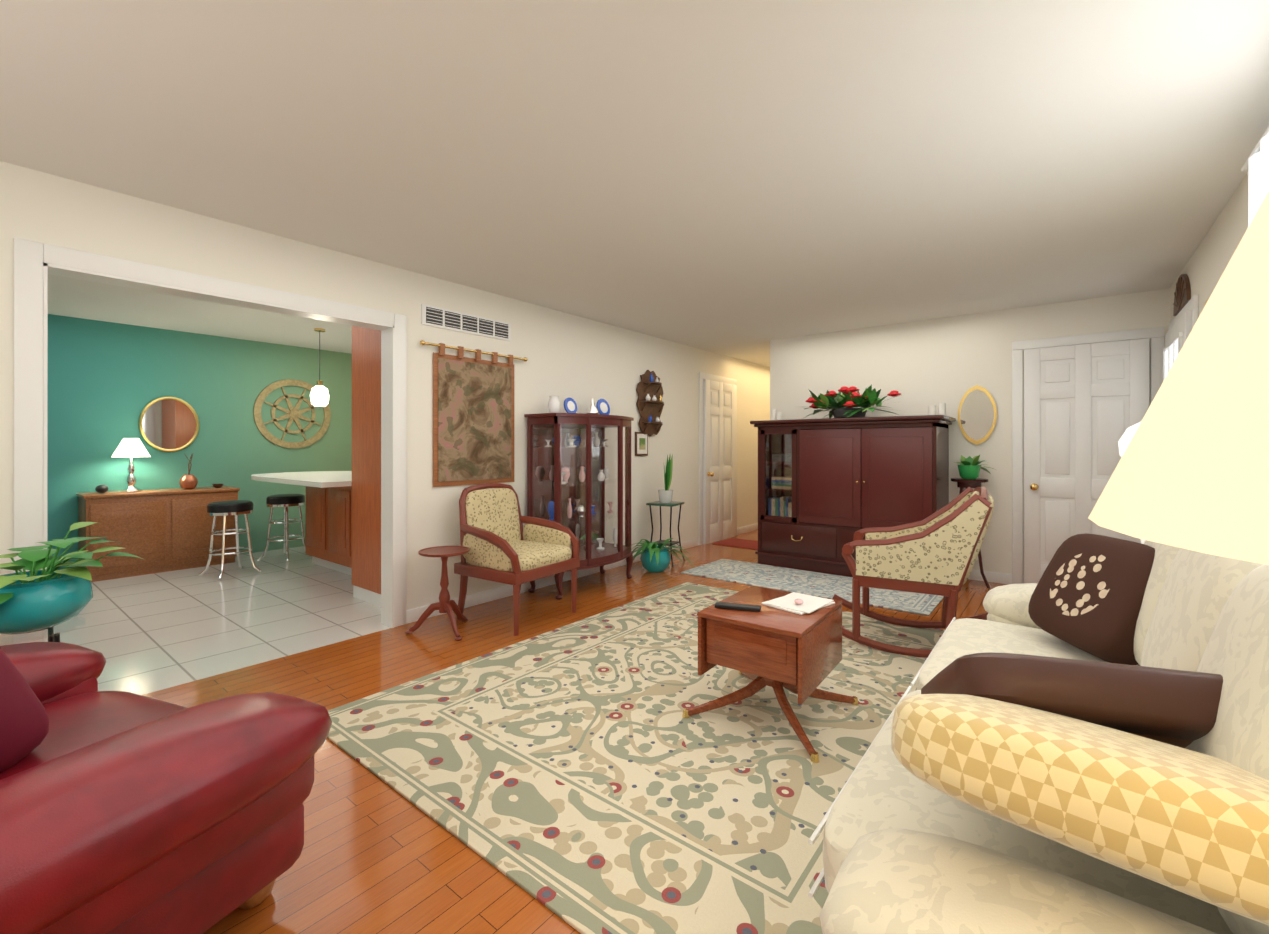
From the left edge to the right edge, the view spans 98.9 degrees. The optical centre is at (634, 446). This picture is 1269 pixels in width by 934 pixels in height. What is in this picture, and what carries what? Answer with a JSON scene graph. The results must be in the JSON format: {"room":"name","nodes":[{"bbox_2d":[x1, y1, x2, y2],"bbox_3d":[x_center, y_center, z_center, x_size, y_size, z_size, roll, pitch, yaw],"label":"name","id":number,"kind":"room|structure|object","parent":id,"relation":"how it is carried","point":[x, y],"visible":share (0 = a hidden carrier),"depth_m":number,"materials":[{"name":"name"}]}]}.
{"room":"living room","nodes":[
{"label":"living room","id":0,"kind":"room"},
{"bbox_2d":[47,314,351,567],"bbox_3d":[-4.764,0.000,5.682,0.120,2.400,6.340,0,0,38],"label":"wall","id":1,"kind":"structure","parent":0,"point":[108,382],"depth_m":5.69,"materials":[{"name":"teal paint"}]},
{"bbox_2d":[139,397,198,451],"bbox_3d":[-4.760,-0.230,5.564,0.028,0.568,0.482,0,0,38],"label":"mirror","id":2,"kind":"object","parent":1,"relation":"attached to","point":[168,424],"visible":1,"depth_m":5.55,"materials":[{"name":"gold metal"}]},
{"bbox_2d":[253,379,330,447],"bbox_3d":[-4.051,-0.389,6.457,0.030,0.820,0.820,0,0,38],"label":"wall art","id":3,"kind":"object","parent":1,"relation":"attached to","point":[294,413],"visible":0.98,"depth_m":6.42,"materials":[{"name":"brown wood"}]},
{"bbox_2d":[47,546,391,694],"bbox_3d":[-3.310,1.230,4.529,3.830,0.060,6.340,0,0,38],"label":"floor","id":4,"kind":"structure","parent":0,"point":[146,634],"depth_m":3.77,"materials":[{"name":"white tile"}]},
{"bbox_2d":[76,486,239,581],"bbox_3d":[-4.639,0.815,5.340,0.481,0.770,1.150,0,0,38],"label":"sideboard","id":5,"kind":"object","parent":4,"relation":"on","point":[161,530],"visible":0.88,"depth_m":5.12,"materials":[{"name":"brown wood"}]},
{"bbox_2d":[95,485,108,492],"bbox_3d":[-4.914,0.389,5.010,0.127,0.080,0.090,0,0,38],"label":"decor","id":6,"kind":"object","parent":5,"relation":"on","point":[101,488],"visible":1,"depth_m":4.97,"materials":[{"name":"black"}]},
{"bbox_2d":[111,438,150,491],"bbox_3d":[-4.790,0.174,5.166,0.280,0.510,0.280,0,0,38],"label":"light","id":7,"kind":"object","parent":5,"relation":"on","point":[131,448],"visible":1,"depth_m":5.12,"materials":[{"name":"silver metal"}]},
{"bbox_2d":[179,454,197,488],"bbox_3d":[-4.515,0.249,5.497,0.150,0.361,0.148,0,0,38],"label":"copper vase","id":8,"kind":"object","parent":5,"relation":"on","point":[188,481],"visible":1,"depth_m":5.46,"materials":[{"name":"brown metal"}]},
{"bbox_2d":[212,484,223,487],"bbox_3d":[-4.358,0.409,5.679,0.100,0.040,0.097,0,0,38],"label":"bowl","id":9,"kind":"object","parent":5,"relation":"on","point":[217,485],"visible":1,"depth_m":5.65,"materials":[{"name":"brown wood"}]},
{"bbox_2d":[199,500,261,579],"bbox_3d":[-3.801,0.856,5.110,0.370,0.688,0.370,0,0,28],"label":"bar stool","id":10,"kind":"object","parent":4,"relation":"on","point":[236,508],"visible":1,"depth_m":5.04,"materials":[{"name":"silver metal"}]},
{"bbox_2d":[258,494,305,561],"bbox_3d":[-3.742,0.856,5.828,0.370,0.688,0.370,0,0,8],"label":"bar stool","id":11,"kind":"object","parent":4,"relation":"on","point":[285,501],"visible":0.94,"depth_m":5.73,"materials":[{"name":"silver metal"}]},
{"bbox_2d":[251,471,351,575],"bbox_3d":[-2.841,0.738,5.306,2.100,0.925,1.240,0,0,38],"label":"kitchen island","id":12,"kind":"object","parent":4,"relation":"on","point":[328,536],"depth_m":5.13,"materials":[{"name":"brown wood"}]},
{"bbox_2d":[352,326,380,606],"bbox_3d":[-1.759,0.060,4.321,0.800,2.280,0.600,0,0,38],"label":"pantry cabinet","id":13,"kind":"object","parent":4,"relation":"on","point":[366,463],"visible":0.18,"depth_m":4.18,"materials":[{"name":"brown wood"}]},
{"bbox_2d":[0,161,769,645],"bbox_3d":[-0.467,0.000,5.147,0.120,2.400,10.240,0,0,38],"label":"wall","id":14,"kind":"structure","parent":0,"point":[582,361],"depth_m":3.83,"materials":[{"name":"white paint"}]},
{"bbox_2d":[13,238,405,643],"bbox_3d":[-2.144,0.157,3.031,0.156,2.085,1.750,0,0,38],"label":"door frame","id":15,"kind":"structure","parent":14,"relation":"attached to","point":[36,264],"depth_m":2.64,"materials":[{"name":"white paint"}]},
{"bbox_2d":[421,304,510,340],"bbox_3d":[-1.234,-0.920,4.065,0.020,0.140,0.770,0,0,38],"label":"air vent","id":16,"kind":"object","parent":14,"relation":"in","point":[433,316],"visible":1,"depth_m":4.02,"materials":[{"name":"white metal"}]},
{"bbox_2d":[420,340,527,486],"bbox_3d":[-1.184,-0.224,4.102,0.050,1.018,0.946,0,0,38],"label":"tapestry","id":17,"kind":"object","parent":14,"relation":"attached to","point":[473,421],"visible":0.96,"depth_m":4.07,"materials":[{"name":"woven cloth"},{"name":"brass"}]},
{"bbox_2d":[406,538,697,623],"bbox_3d":[-0.391,1.155,5.135,0.014,0.090,3.725,0,0,38],"label":"baseboard","id":18,"kind":"structure","parent":14,"relation":"attached to","point":[415,614],"depth_m":4.35,"materials":[{"name":"white paint"}]},
{"bbox_2d":[635,432,647,455],"bbox_3d":[0.075,-0.030,5.713,0.024,0.250,0.210,0,0,38],"label":"framed picture","id":19,"kind":"object","parent":14,"relation":"attached to","point":[641,443],"visible":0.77,"depth_m":5.69,"materials":[{"name":"brown wood"}]},
{"bbox_2d":[636,370,663,435],"bbox_3d":[0.213,-0.465,5.783,0.124,0.710,0.470,0,0,38],"label":"wall shelf","id":20,"kind":"object","parent":14,"relation":"attached to","point":[649,403],"visible":1,"depth_m":5.77,"materials":[{"name":"brown wood"}]},
{"bbox_2d":[699,372,736,544],"bbox_3d":[1.124,0.146,6.961,0.117,2.110,0.950,0,0,38],"label":"hall door","id":21,"kind":"structure","parent":14,"relation":"in","point":[717,458],"depth_m":6.90,"materials":[{"name":"white paint"}]},
{"bbox_2d":[737,523,757,534],"bbox_3d":[2.046,1.156,8.208,0.014,0.090,2.080,0,0,38],"label":"baseboard","id":22,"kind":"structure","parent":14,"relation":"attached to","point":[741,530],"depth_m":7.62,"materials":[{"name":"white paint"}]},
{"bbox_2d":[142,530,1008,933],"bbox_3d":[1.250,1.230,3.786,4.240,0.060,10.240,0,0,38],"label":"floor","id":23,"kind":"structure","parent":0,"point":[378,856],"depth_m":1.82,"materials":[{"name":"brown wood"}]},
{"bbox_2d":[0,522,144,644],"bbox_3d":[-2.299,0.756,2.085,0.598,0.888,0.631,0,0,38],"label":"potted plant","id":24,"kind":"object","parent":23,"relation":"on","point":[34,598],"visible":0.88,"depth_m":2.06,"materials":[{"name":"teal ceramic"}]},
{"bbox_2d":[0,642,331,933],"bbox_3d":[-1.585,0.772,1.227,1.400,0.853,1.022,0,0,21],"label":"leather armchair","id":25,"kind":"object","parent":23,"relation":"on","point":[122,812],"visible":1,"depth_m":1.16,"materials":[{"name":"red leather"}]},
{"bbox_2d":[405,546,469,640],"bbox_3d":[-1.220,0.934,3.559,0.420,0.530,0.397,0,0,18],"label":"table","id":26,"kind":"object","parent":23,"relation":"on","point":[446,604],"visible":0.98,"depth_m":3.50,"materials":[{"name":"brown wood"}]},
{"bbox_2d":[454,483,579,635],"bbox_3d":[-0.839,0.737,3.857,0.652,0.933,0.672,0,0,33],"label":"floral armchair","id":27,"kind":"object","parent":23,"relation":"on","point":[501,542],"visible":0.98,"depth_m":3.79,"materials":[{"name":"beige fabric"}]},
{"bbox_2d":[524,396,633,599],"bbox_3d":[-0.407,0.381,4.678,0.504,1.642,0.966,0,0,38],"label":"curio cabinet","id":28,"kind":"object","parent":23,"relation":"on","point":[568,473],"visible":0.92,"depth_m":4.65,"materials":[{"name":"red wood"}]},
{"bbox_2d":[327,582,944,933],"bbox_3d":[0.465,1.193,2.813,2.440,0.012,3.060,0,0,38],"label":"rug","id":29,"kind":"object","parent":23,"relation":"on","point":[583,776],"visible":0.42,"depth_m":2.05,"materials":[{"name":"beige carpet"}]},
{"bbox_2d":[682,586,857,762],"bbox_3d":[0.622,0.952,2.446,0.596,0.470,0.598,0,0,36],"label":"coffee table","id":30,"kind":"object","parent":29,"relation":"on","point":[776,650],"visible":0.96,"depth_m":2.29,"materials":[{"name":"brown wood"}]},
{"bbox_2d":[714,602,760,611],"bbox_3d":[0.456,0.707,2.399,0.200,0.018,0.050,0,0,18],"label":"remote control","id":31,"kind":"object","parent":30,"relation":"on","point":[743,607],"visible":0.98,"depth_m":2.39,"materials":[{"name":"black plastic"}]},
{"bbox_2d":[761,592,834,614],"bbox_3d":[0.757,0.699,2.471,0.285,0.035,0.234,0,0,-40],"label":"magazines","id":32,"kind":"object","parent":30,"relation":"on","point":[797,603],"visible":1,"depth_m":2.44,"materials":[{"name":"white paper"}]},
{"bbox_2d":[832,487,993,657],"bbox_3d":[1.670,0.712,3.351,0.938,0.957,0.610,0,0,28],"label":"rocking chair","id":33,"kind":"object","parent":29,"relation":"on","point":[936,553],"visible":0.94,"depth_m":3.08,"materials":[{"name":"beige fabric"}]},
{"bbox_2d":[625,538,694,572],"bbox_3d":[0.208,1.038,5.259,0.845,0.324,0.769,0,0,38],"label":"potted plant","id":34,"kind":"object","parent":23,"relation":"on","point":[655,558],"visible":1,"depth_m":5.14,"materials":[{"name":"teal ceramic"}]},
{"bbox_2d":[646,454,684,565],"bbox_3d":[0.323,0.635,5.644,0.314,1.137,0.316,0,0,28],"label":"plant stand","id":35,"kind":"object","parent":23,"relation":"on","point":[665,496],"visible":0.94,"depth_m":5.61,"materials":[{"name":"green"}]},
{"bbox_2d":[712,538,757,549],"bbox_3d":[1.408,1.196,6.659,0.750,0.010,0.500,0,0,38],"label":"area rug","id":36,"kind":"object","parent":23,"relation":"on","point":[743,543],"visible":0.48,"depth_m":6.68,"materials":[{"name":"red fabric"}]},
{"bbox_2d":[681,559,943,615],"bbox_3d":[1.509,1.194,4.806,2.100,0.012,0.800,0,0,38],"label":"runner rug","id":37,"kind":"object","parent":23,"relation":"on","point":[818,584],"visible":0.9,"depth_m":4.71,"materials":[{"name":"grey carpet"}]},
{"bbox_2d":[750,415,955,576],"bbox_3d":[2.064,0.468,5.265,1.740,1.464,0.670,0,0,38],"label":"armoire","id":38,"kind":"object","parent":23,"relation":"on","point":[828,488],"visible":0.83,"depth_m":5.05,"materials":[{"name":"red wood"}]},
{"bbox_2d":[771,409,776,419],"bbox_3d":[1.483,-0.329,5.771,0.060,0.130,0.060,0,0,38],"label":"candle","id":39,"kind":"object","parent":38,"relation":"on","point":[773,414],"visible":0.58,"depth_m":5.74,"materials":[{"name":"white wax"}]},
{"bbox_2d":[776,412,780,419],"bbox_3d":[1.513,-0.314,5.696,0.056,0.100,0.056,0,0,38],"label":"candle","id":40,"kind":"object","parent":38,"relation":"on","point":[778,415],"visible":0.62,"depth_m":5.67,"materials":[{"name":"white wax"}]},
{"bbox_2d":[802,384,900,418],"bbox_3d":[2.055,-0.443,5.263,1.055,0.352,0.556,0,0,38],"label":"floral arrangement","id":41,"kind":"object","parent":38,"relation":"on","point":[850,398],"visible":1,"depth_m":5.16,"materials":[{"name":"green plant"}]},
{"bbox_2d":[928,405,935,414],"bbox_3d":[2.646,-0.315,4.824,0.060,0.100,0.060,0,0,38],"label":"candle","id":42,"kind":"object","parent":38,"relation":"on","point":[931,409],"visible":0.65,"depth_m":4.80,"materials":[{"name":"white wax"}]},
{"bbox_2d":[938,403,945,415],"bbox_3d":[2.725,-0.325,4.812,0.060,0.120,0.060,0,0,38],"label":"candle","id":43,"kind":"object","parent":38,"relation":"on","point":[941,408],"visible":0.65,"depth_m":4.79,"materials":[{"name":"white wax"}]},
{"bbox_2d":[951,455,995,587],"bbox_3d":[2.950,0.634,4.739,0.333,1.141,0.334,0,0,23],"label":"plant stand","id":44,"kind":"object","parent":23,"relation":"on","point":[969,467],"visible":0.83,"depth_m":4.67,"materials":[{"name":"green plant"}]},
{"bbox_2d":[808,533,1268,933],"bbox_3d":[1.239,0.680,1.390,0.980,0.997,2.290,0,0,38],"label":"sofa","id":45,"kind":"object","parent":23,"relation":"on","point":[1074,739],"visible":0.94,"depth_m":0.82,"materials":[{"name":"beige fabric"}]},
{"bbox_3d":[2.310,0.879,2.307,0.460,0.640,0.460,0,0,38],"label":"end table","id":46,"kind":"object","parent":23,"relation":"on","visible":0},
{"bbox_2d":[1118,422,1144,543],"bbox_3d":[2.318,0.159,2.301,0.400,0.800,0.400,0,0,38],"label":"lamp","id":47,"kind":"object","parent":46,"relation":"on","point":[1126,438],"depth_m":2.36,"materials":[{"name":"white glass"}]},
{"bbox_3d":[0.480,0.888,0.224,0.380,0.620,0.380,0,0,38],"label":"end table","id":48,"kind":"object","parent":23,"relation":"on","visible":0},
{"bbox_2d":[1088,191,1268,564],"bbox_3d":[0.480,0.148,0.224,0.450,0.860,0.450,0,0,38],"label":"table lamp","id":49,"kind":"object","parent":48,"relation":"on","point":[1191,471],"visible":1,"depth_m":0.27,"materials":[{"name":"beige fabric"}]},
{"bbox_2d":[0,0,1268,367],"bbox_3d":[-0.344,-1.240,4.859,8.070,0.080,10.540,0,0,38],"label":"ceiling","id":50,"kind":"structure","parent":0,"point":[746,180],"depth_m":2.14,"materials":[{"name":"white paint"}]},
{"bbox_2d":[310,328,328,405],"bbox_3d":[-3.209,-0.807,5.535,0.170,0.784,0.167,0,0,38],"label":"pendant light","id":51,"kind":"object","parent":50,"relation":"hanging from","point":[319,395],"visible":1,"depth_m":5.49,"materials":[{"name":"grey glass"}]},
{"bbox_2d":[770,288,1169,583],"bbox_3d":[2.878,0.000,5.125,3.350,2.400,0.120,0,0,38],"label":"wall","id":52,"kind":"structure","parent":0,"point":[923,365],"depth_m":4.98,"materials":[{"name":"white paint"}]},
{"bbox_2d":[958,385,996,444],"bbox_3d":[3.075,-0.285,4.875,0.300,0.540,0.024,0,0,38],"label":"mirror","id":53,"kind":"object","parent":52,"relation":"attached to","point":[977,414],"visible":0.96,"depth_m":4.86,"materials":[{"name":"gold mirror"}]},
{"bbox_2d":[968,570,1011,583],"bbox_3d":[2.412,1.155,5.409,2.234,0.090,0.017,0,0,38],"label":"baseboard","id":54,"kind":"structure","parent":52,"relation":"attached to","point":[995,577],"depth_m":4.80,"materials":[{"name":"white paint"}]},
{"bbox_2d":[1012,327,1163,583],"bbox_3d":[3.623,0.145,4.382,0.950,2.110,0.117,0,0,38],"label":"closet door","id":55,"kind":"structure","parent":52,"relation":"in","point":[1086,401],"depth_m":4.45,"materials":[{"name":"white paint"}]},
{"bbox_2d":[1170,172,1247,322],"bbox_3d":[1.895,-0.001,1.284,0.120,2.400,7.120,0,0,38],"label":"wall","id":56,"kind":"structure","parent":0,"point":[1207,264],"depth_m":2.84,"materials":[{"name":"white paint"}]},
{"bbox_2d":[1163,294,1198,380],"bbox_3d":[3.640,0.145,3.678,0.117,2.110,1.030,0,0,38],"label":"entry door","id":57,"kind":"structure","parent":56,"relation":"in","point":[1182,324],"depth_m":3.52,"materials":[{"name":"white paint"}]},
{"bbox_2d":[1173,274,1190,315],"bbox_3d":[3.675,-1.038,3.651,0.027,0.225,0.540,0,0,38],"label":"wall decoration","id":58,"kind":"object","parent":56,"relation":"attached to","point":[1182,294],"visible":1,"depth_m":3.58,"materials":[{"name":"brown wood"}]},
{"bbox_2d":[1241,126,1268,226],"bbox_3d":[1.788,-0.380,1.318,0.087,1.458,2.100,0,0,38],"label":"window","id":59,"kind":"structure","parent":56,"relation":"in","point":[1256,164],"depth_m":1.99,"materials":[{"name":"white paint"}]}
]}

